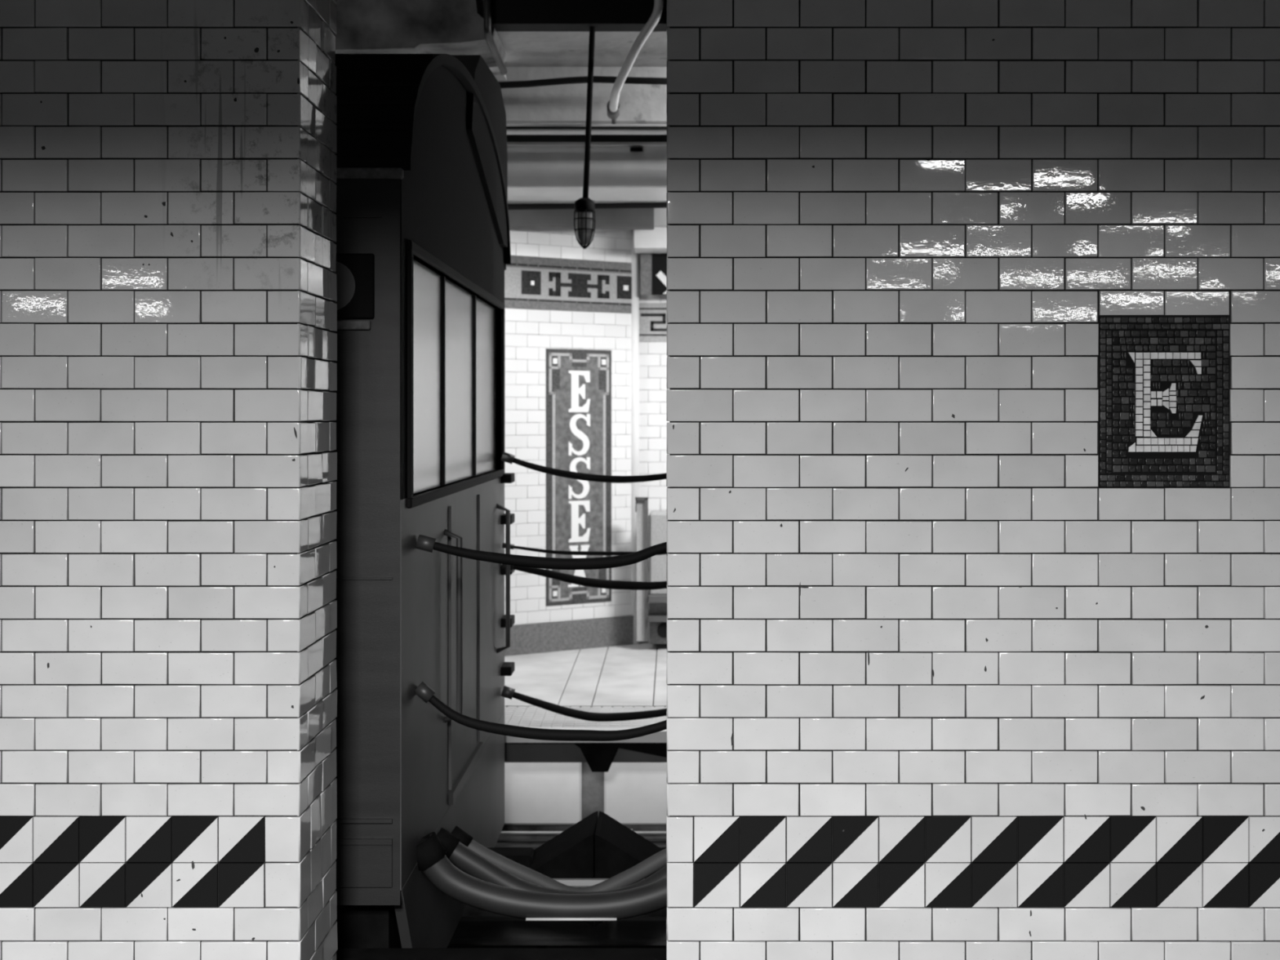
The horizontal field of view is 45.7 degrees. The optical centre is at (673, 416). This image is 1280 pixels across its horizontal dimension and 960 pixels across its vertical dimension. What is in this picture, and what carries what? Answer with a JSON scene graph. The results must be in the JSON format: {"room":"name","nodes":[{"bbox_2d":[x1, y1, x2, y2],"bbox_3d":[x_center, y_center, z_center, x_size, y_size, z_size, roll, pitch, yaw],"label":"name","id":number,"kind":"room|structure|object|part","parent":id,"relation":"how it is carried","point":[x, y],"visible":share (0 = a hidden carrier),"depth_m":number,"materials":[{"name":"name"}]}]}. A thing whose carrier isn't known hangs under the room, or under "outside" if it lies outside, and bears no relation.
{"room":"metro station","nodes":[
{"label":"metro station","id":0,"kind":"room"},
{"bbox_2d":[462,762,666,916],"bbox_3d":[-0.800,2.110,7.470,6.400,1.080,0.260,0,0,0],"label":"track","id":1,"kind":"object","parent":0,"point":[593,783],"visible":0.12,"depth_m":7.34,"materials":[{"name":"metal"}]},
{"bbox_2d":[504,762,582,824],"bbox_3d":[-0.717,1.771,7.320,0.551,0.384,0.040,0,0,0],"label":"painted panel","id":2,"kind":"object","parent":1,"relation":"attached to","point":[535,793],"visible":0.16,"depth_m":7.30,"materials":[{"name":"white paint"}]},
{"bbox_2d":[497,839,666,842],"bbox_3d":[-0.400,2.025,7.298,5.200,0.018,0.094,0,0,0],"label":"conduit","id":3,"kind":"object","parent":1,"relation":"attached to","point":[498,840],"visible":0.02,"depth_m":7.25,"materials":[{"name":"grey metal"}]},
{"bbox_2d":[500,826,666,834],"bbox_3d":[-0.400,1.987,7.299,5.200,0.014,0.092,0,0,0],"label":"conduit","id":4,"kind":"object","parent":1,"relation":"attached to","point":[632,828],"visible":0.2,"depth_m":7.25,"materials":[{"name":"grey metal"}]},
{"bbox_2d":[604,762,666,824],"bbox_3d":[0.010,1.806,7.320,0.685,0.314,0.040,0,0,0],"label":"painted panel","id":5,"kind":"object","parent":1,"relation":"attached to","point":[635,793],"visible":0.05,"depth_m":7.30,"materials":[{"name":"white paint"}]},
{"bbox_2d":[504,229,631,625],"bbox_3d":[-0.826,0.052,9.266,1.275,2.795,0.122,0,0,-32],"label":"wall","id":6,"kind":"structure","parent":0,"point":[528,333],"depth_m":9.22,"materials":[{"name":"white tile"}]},
{"bbox_2d":[504,255,631,313],"bbox_3d":[-0.794,-0.807,9.217,1.275,0.318,0.011,0,0,-32],"label":"trim","id":7,"kind":"structure","parent":6,"relation":"attached to","point":[531,282],"depth_m":9.31,"materials":[{"name":"tile"}]},
{"bbox_2d":[504,615,633,656],"bbox_3d":[-0.793,1.351,9.214,1.275,0.198,0.018,0,0,-32],"label":"baseboard","id":8,"kind":"structure","parent":6,"relation":"attached to","point":[551,637],"depth_m":9.31,"materials":[{"name":"tile"}]},
{"bbox_2d":[545,348,611,606],"bbox_3d":[-0.580,0.369,9.352,0.458,1.564,0.011,0,0,-32],"label":"name sign","id":9,"kind":"object","parent":6,"relation":"attached to","point":[578,399],"visible":0.9,"depth_m":9.34,"materials":[{"name":"tile"}]},
{"bbox_2d":[507,203,653,229],"bbox_3d":[-2.057,-1.193,8.990,3.886,0.161,0.120,0,0,0],"label":"trim","id":10,"kind":"structure","parent":6,"relation":"attached to","point":[616,218],"depth_m":8.93,"materials":[{"name":"grey paint"}]},
{"bbox_2d":[506,146,666,203],"bbox_3d":[-0.800,-1.371,8.610,6.400,0.237,0.620,0,0,0],"label":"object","id":11,"kind":"structure","parent":6,"relation":"attached to","point":[535,174],"depth_m":8.30,"materials":[{"name":"white paint"}]},
{"bbox_2d":[506,134,666,142],"bbox_3d":[-0.800,-1.586,8.610,6.400,0.173,0.500,0,0,0],"label":"trim","id":12,"kind":"structure","parent":6,"relation":"attached to","point":[510,138],"depth_m":8.36,"materials":[{"name":"grey paint"}]},
{"bbox_2d":[506,142,666,146],"bbox_3d":[-0.800,-1.485,8.330,6.400,0.015,0.140,0,0,0],"label":"trim","id":13,"kind":"structure","parent":6,"relation":"attached to","point":[508,144],"depth_m":8.26,"materials":[{"name":"white paint"}]},
{"bbox_2d":[507,202,666,209],"bbox_3d":[-0.850,-1.228,8.860,6.300,0.044,0.034,0,0,0],"label":"cable","id":14,"kind":"object","parent":6,"relation":"attached to","point":[609,205],"visible":0.02,"depth_m":8.85,"materials":[{"name":"black rubber"}]},
{"bbox_2d":[631,229,639,644],"bbox_3d":[-0.246,0.090,9.575,0.060,2.720,0.060,0,0,0],"label":"trim","id":15,"kind":"structure","parent":6,"relation":"attached to","point":[634,256],"depth_m":9.55,"materials":[{"name":"white tile"}]},
{"bbox_2d":[630,146,642,151],"bbox_3d":[-0.201,-1.456,8.290,0.069,0.018,0.040,0,0,0],"label":"clip","id":16,"kind":"object","parent":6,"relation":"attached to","point":[632,148],"visible":1,"depth_m":8.27,"materials":[{"name":"metal"}]},
{"bbox_2d":[634,227,666,253],"bbox_3d":[0.062,-1.087,9.350,0.601,0.133,0.300,0,0,0],"label":"trim","id":17,"kind":"structure","parent":6,"relation":"attached to","point":[646,241],"depth_m":9.20,"materials":[{"name":"white paint"}]},
{"bbox_2d":[640,253,666,294],"bbox_3d":[0.002,-0.904,9.514,0.413,0.284,0.032,0,0,0],"label":"direction sign","id":18,"kind":"object","parent":6,"relation":"attached to","point":[653,265],"visible":0.42,"depth_m":9.50,"materials":[{"name":"black metal"}]},
{"bbox_3d":[-0.169,-0.905,9.518,0.071,0.284,0.025,0,0,0],"label":"plate","id":19,"kind":"part","parent":18,"relation":"part of","materials":[{"name":"metal"}]},
{"bbox_2d":[653,208,666,227],"bbox_3d":[0.112,-1.197,9.300,0.495,0.104,0.400,0,0,0],"label":"trim","id":20,"kind":"structure","parent":6,"relation":"attached to","point":[660,214],"depth_m":9.10,"materials":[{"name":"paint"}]},
{"bbox_2d":[479,0,666,66],"bbox_3d":[-0.800,-1.909,7.545,6.400,0.200,0.810,0,0,0],"label":"ceiling","id":21,"kind":"structure","parent":0,"point":[522,49],"depth_m":7.49,"materials":[{"name":"paint"}]},
{"bbox_2d":[334,0,506,63],"bbox_3d":[-1.379,-1.986,7.250,1.111,0.602,0.500,0,0,0],"label":"trim","id":22,"kind":"structure","parent":21,"relation":"attached to","point":[451,27],"depth_m":7.00,"materials":[{"name":"concrete"}]},
{"bbox_2d":[483,0,507,75],"bbox_3d":[-0.835,-1.864,7.119,0.039,0.449,0.374,0,0,6],"label":"pipe","id":23,"kind":"object","parent":22,"relation":"attached to","point":[486,3],"visible":1,"depth_m":6.98,"materials":[{"name":"grey metal"}]},
{"bbox_2d":[486,62,506,80],"bbox_3d":[-1.042,-1.778,7.600,0.386,0.150,0.300,0,0,0],"label":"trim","id":24,"kind":"structure","parent":21,"relation":"attached to","point":[493,67],"depth_m":7.56,"materials":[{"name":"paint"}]},
{"bbox_2d":[491,0,666,31],"bbox_3d":[0.780,-2.229,7.070,3.240,0.841,0.140,0,0,0],"label":"trim","id":25,"kind":"structure","parent":21,"relation":"attached to","point":[507,15],"depth_m":7.00,"materials":[{"name":"black paint"}]},
{"bbox_2d":[573,26,595,248],"bbox_3d":[-0.412,-1.313,7.070,0.102,1.066,0.102,0,0,0],"label":"hanging lamp","id":26,"kind":"object","parent":25,"relation":"hanging from","point":[584,207],"visible":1,"depth_m":7.06,"materials":[{"name":"black metal"}]},
{"bbox_2d":[575,211,593,244],"bbox_3d":[-0.412,-0.874,7.070,0.084,0.156,0.084,0,0,0],"label":"shade","id":27,"kind":"object","parent":26,"relation":"on","point":[584,220],"depth_m":7.04,"materials":[{"name":"grey glass"}]},
{"bbox_3d":[-0.392,-1.423,7.070,0.061,0.844,0.027,0,0,0],"label":"rod","id":28,"kind":"part","parent":26,"relation":"part of","materials":[{"name":"black paint"}]},
{"bbox_2d":[608,0,663,111],"bbox_3d":[-0.218,-1.795,7.200,0.133,0.586,0.626,0,0,-23],"label":"conduit pipe","id":29,"kind":"object","parent":25,"relation":"attached to","point":[655,15],"visible":1,"depth_m":7.00,"materials":[{"name":"grey metal"}]},
{"bbox_2d":[606,100,619,124],"bbox_3d":[-0.298,-1.528,7.664,0.069,0.077,0.336,0,0,0],"label":"socket","id":30,"kind":"object","parent":29,"relation":"attached to","point":[613,116],"visible":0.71,"depth_m":7.55,"materials":[{"name":"grey paint"}]},
{"bbox_2d":[497,66,666,124],"bbox_3d":[-0.800,-1.692,8.000,6.400,0.336,0.280,0,0,0],"label":"trim","id":31,"kind":"structure","parent":21,"relation":"attached to","point":[564,104],"depth_m":7.86,"materials":[{"name":"paint"}]},
{"bbox_2d":[506,124,666,134],"bbox_3d":[-0.800,-1.483,7.850,6.400,0.038,0.100,0,0,0],"label":"trim","id":32,"kind":"structure","parent":31,"relation":"attached to","point":[509,131],"depth_m":7.80,"materials":[{"name":"grey metal"}]},
{"bbox_2d":[506,126,666,128],"bbox_3d":[-0.850,-1.481,7.785,6.300,0.012,0.012,0,0,0],"label":"trim","id":33,"kind":"structure","parent":32,"relation":"attached to","point":[507,127],"depth_m":7.78,"materials":[{"name":"metal"}]},
{"bbox_2d":[498,75,666,88],"bbox_3d":[-0.533,-1.672,7.600,1.667,0.062,0.034,0,0,0],"label":"cable","id":34,"kind":"object","parent":21,"relation":"hanging from","point":[597,79],"visible":0.49,"depth_m":7.59,"materials":[{"name":"black rubber"}]},
{"bbox_2d":[504,642,666,706],"bbox_3d":[-0.800,1.500,8.600,6.400,0.140,3.200,0,0,0],"label":"floor","id":35,"kind":"structure","parent":0,"point":[633,675],"depth_m":8.34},
{"bbox_2d":[504,706,666,727],"bbox_3d":[-0.040,1.450,7.247,3.120,0.040,0.525,0,0,0],"label":"trim","id":36,"kind":"structure","parent":35,"relation":"on","point":[520,716],"depth_m":7.21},
{"bbox_2d":[504,742,666,762],"bbox_3d":[-0.800,1.530,6.973,6.400,0.100,0.055,0,0,0],"label":"trim","id":37,"kind":"structure","parent":35,"relation":"attached to","point":[513,752],"depth_m":6.94,"materials":[{"name":"metal"}]},
{"bbox_2d":[573,742,666,772],"bbox_3d":[-0.277,1.533,6.975,0.493,0.176,0.080,0,0,0],"label":"bracket","id":38,"kind":"object","parent":37,"relation":"attached to","point":[599,757],"visible":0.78,"depth_m":6.93,"materials":[{"name":"metal"}]},
{"bbox_2d":[504,727,666,742],"bbox_3d":[-0.800,1.454,6.940,6.400,0.052,0.080,0,0,0],"label":"trim","id":39,"kind":"structure","parent":35,"relation":"attached to","point":[660,736],"depth_m":6.90,"materials":[{"name":"white paint"}]},
{"bbox_2d":[635,497,648,641],"bbox_3d":[-0.193,0.934,9.305,0.077,0.882,0.050,0,0,0],"label":"frame","id":40,"kind":"object","parent":35,"relation":"on","point":[641,503],"visible":1,"depth_m":9.30,"materials":[{"name":"metal"}]},
{"bbox_3d":[-0.200,0.942,9.315,0.049,0.865,0.030,0,0,0],"label":"panel","id":41,"kind":"part","parent":40,"relation":"part of","materials":[{"name":"tile"}]},
{"bbox_2d":[648,510,666,644],"bbox_3d":[0.008,0.994,9.430,0.325,0.805,0.340,0,0,0],"label":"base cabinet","id":42,"kind":"object","parent":35,"relation":"on","point":[657,598],"visible":0.42,"depth_m":9.30,"materials":[{"name":"metal"}]},
{"bbox_2d":[648,591,666,622],"bbox_3d":[0.008,1.170,9.430,0.325,0.162,0.340,0,0,0],"label":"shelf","id":43,"kind":"object","parent":42,"relation":"attached to","point":[657,601],"depth_m":9.29,"materials":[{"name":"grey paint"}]},
{"bbox_2d":[0,0,1279,959],"bbox_3d":[-0.132,-0.029,3.702,4.528,2.957,0.387,0,0,0],"label":"wall","id":44,"kind":"structure","parent":0,"point":[902,579],"depth_m":3.51,"materials":[{"name":"white tile"}]},
{"bbox_2d":[0,816,264,906],"bbox_3d":[-1.533,1.029,3.513,1.173,0.208,0.007,0,0,0],"label":"trim","id":45,"kind":"structure","parent":44,"relation":"attached to","point":[22,838],"depth_m":3.51,"materials":[{"name":"white tile"}]},
{"bbox_2d":[336,948,666,959],"bbox_3d":[0.000,1.508,4.077,12.000,0.123,0.115,0,0,0],"label":"trim","id":46,"kind":"structure","parent":44,"relation":"attached to","point":[341,953],"depth_m":4.09,"materials":[{"name":"metal"}]},
{"bbox_2d":[693,816,1279,906],"bbox_3d":[1.009,1.029,3.513,1.922,0.208,0.007,0,0,0],"label":"trim","id":47,"kind":"structure","parent":44,"relation":"attached to","point":[716,838],"depth_m":3.51,"materials":[{"name":"white tile"}]},
{"bbox_2d":[1098,316,1229,487],"bbox_3d":[1.135,-0.034,3.513,0.300,0.395,0.008,0,0,0],"label":"mosaic panel","id":48,"kind":"object","parent":44,"relation":"attached to","point":[1164,381],"visible":1,"depth_m":3.51,"materials":[{"name":"black tile"}]},
{"bbox_2d":[639,253,669,645],"bbox_3d":[0.764,0.063,9.669,2.000,2.774,0.102,0,0,0],"label":"wall","id":49,"kind":"structure","parent":0,"point":[653,422],"depth_m":9.62,"materials":[{"name":"white tile"}]},
{"bbox_2d":[639,303,666,342],"bbox_3d":[0.779,-0.595,9.621,2.031,0.245,0.009,0,0,0],"label":"trim","id":50,"kind":"structure","parent":49,"relation":"attached to","point":[652,317],"depth_m":9.62,"materials":[{"name":"tile"}]},
{"bbox_3d":[-1.500,2.625,5.750,9.000,0.150,3.300,0,0,0],"label":"track bed","id":51,"kind":"object","parent":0,"visible":0},
{"bbox_2d":[448,916,666,948],"bbox_3d":[-0.400,2.345,7.085,5.200,0.411,0.190,0,0,0],"label":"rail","id":52,"kind":"object","parent":51,"relation":"on","point":[469,931],"visible":0.06,"depth_m":7.06,"materials":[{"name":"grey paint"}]},
{"bbox_3d":[-1.500,2.480,4.780,9.000,0.140,0.120,0,0,0],"label":"rail","id":53,"kind":"object","parent":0,"visible":0},
{"bbox_2d":[333,53,644,948],"bbox_3d":[-2.508,0.495,5.490,4.895,3.810,2.624,0,0,0],"label":"car","id":54,"kind":"object","parent":53,"relation":"on","point":[423,242],"visible":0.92,"depth_m":4.52,"materials":[{"name":"metal"}]},
{"bbox_3d":[-2.865,0.370,4.194,4.180,1.860,0.012,0,0,0],"label":"trim","id":55,"kind":"part","parent":54,"relation":"part of","materials":[{"name":"metal"}]},
{"bbox_3d":[-0.748,0.775,5.100,0.009,0.950,0.024,0,0,0],"label":"door trim","id":56,"kind":"part","parent":54,"relation":"part of","materials":[{"name":"grey metal"}]},
{"bbox_2d":[400,65,504,499],"bbox_3d":[-0.779,-0.480,5.490,0.053,1.420,2.580,0,0,0],"label":"panel","id":57,"kind":"object","parent":54,"relation":"attached to","point":[452,193],"depth_m":5.18,"materials":[{"name":"black metal"}]},
{"bbox_3d":[-0.776,-0.120,5.490,0.006,0.700,2.320,0,0,0],"label":"pane","id":58,"kind":"part","parent":54,"relation":"part of","materials":[{"name":"white glass"}]},
{"bbox_3d":[-0.748,0.775,5.850,0.009,0.950,0.024,0,0,0],"label":"door trim","id":59,"kind":"part","parent":54,"relation":"part of","materials":[{"name":"grey metal"}]},
{"bbox_2d":[415,534,666,569],"bbox_3d":[-0.277,0.383,4.450,0.951,0.131,0.044,0,0,0],"label":"cable","id":60,"kind":"object","parent":54,"relation":"attached to","point":[424,543],"visible":0.82,"depth_m":4.44,"materials":[{"name":"black rubber"}]},
{"bbox_2d":[416,831,666,922],"bbox_3d":[-0.280,1.353,4.500,1.014,0.285,0.096,0,0,0],"label":"jumper cable","id":61,"kind":"object","parent":54,"relation":"attached to","point":[433,860],"visible":0.75,"depth_m":4.46,"materials":[{"name":"grey rubber"}]},
{"bbox_2d":[436,827,666,893],"bbox_3d":[-0.277,1.411,4.750,0.984,0.284,0.082,0,0,0],"label":"jumper cable","id":62,"kind":"object","parent":54,"relation":"attached to","point":[460,855],"visible":0.38,"depth_m":4.72,"materials":[{"name":"rubber"}]},
{"bbox_2d":[450,825,666,891],"bbox_3d":[-0.280,1.496,5.100,0.969,0.276,0.062,0,0,0],"label":"jumper cable","id":63,"kind":"object","parent":54,"relation":"attached to","point":[657,861],"visible":0.52,"depth_m":5.08,"materials":[{"name":"grey rubber"}]},
{"bbox_2d":[501,564,666,590],"bbox_3d":[-0.276,0.686,6.620,0.945,0.136,0.050,0,0,0],"label":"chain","id":64,"kind":"object","parent":54,"relation":"attached to","point":[580,580],"visible":0.7,"depth_m":6.61,"materials":[{"name":"black rubber"}]},
{"bbox_2d":[595,810,666,925],"bbox_3d":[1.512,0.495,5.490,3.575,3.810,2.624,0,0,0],"label":"coupler","id":65,"kind":"object","parent":53,"relation":"on","point":[619,848],"visible":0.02,"depth_m":5.36,"materials":[{"name":"metal"}]},
{"bbox_2d":[415,681,666,741],"bbox_3d":[-0.280,0.862,4.450,0.961,0.174,0.041,0,0,0],"label":"cable","id":66,"kind":"object","parent":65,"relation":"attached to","point":[424,691],"visible":0.77,"depth_m":4.44,"materials":[{"name":"black rubber"}]},
{"bbox_2d":[500,685,666,721],"bbox_3d":[-0.277,1.250,6.620,0.949,0.155,0.048,0,0,0],"label":"cable","id":67,"kind":"object","parent":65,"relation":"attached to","point":[508,692],"visible":0.74,"depth_m":6.61,"materials":[{"name":"black rubber"}]},
{"bbox_2d":[501,451,666,483],"bbox_3d":[-0.277,0.221,6.620,0.946,0.135,0.041,0,0,0],"label":"chain","id":68,"kind":"object","parent":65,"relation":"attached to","point":[506,457],"visible":0.73,"depth_m":6.61,"materials":[{"name":"black rubber"}]},
{"bbox_2d":[502,542,666,555],"bbox_3d":[-0.276,0.573,6.620,0.939,0.064,0.022,0,0,0],"label":"chain","id":69,"kind":"object","parent":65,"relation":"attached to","point":[512,546],"visible":0.55,"depth_m":6.61,"materials":[{"name":"black rubber"}]}
]}

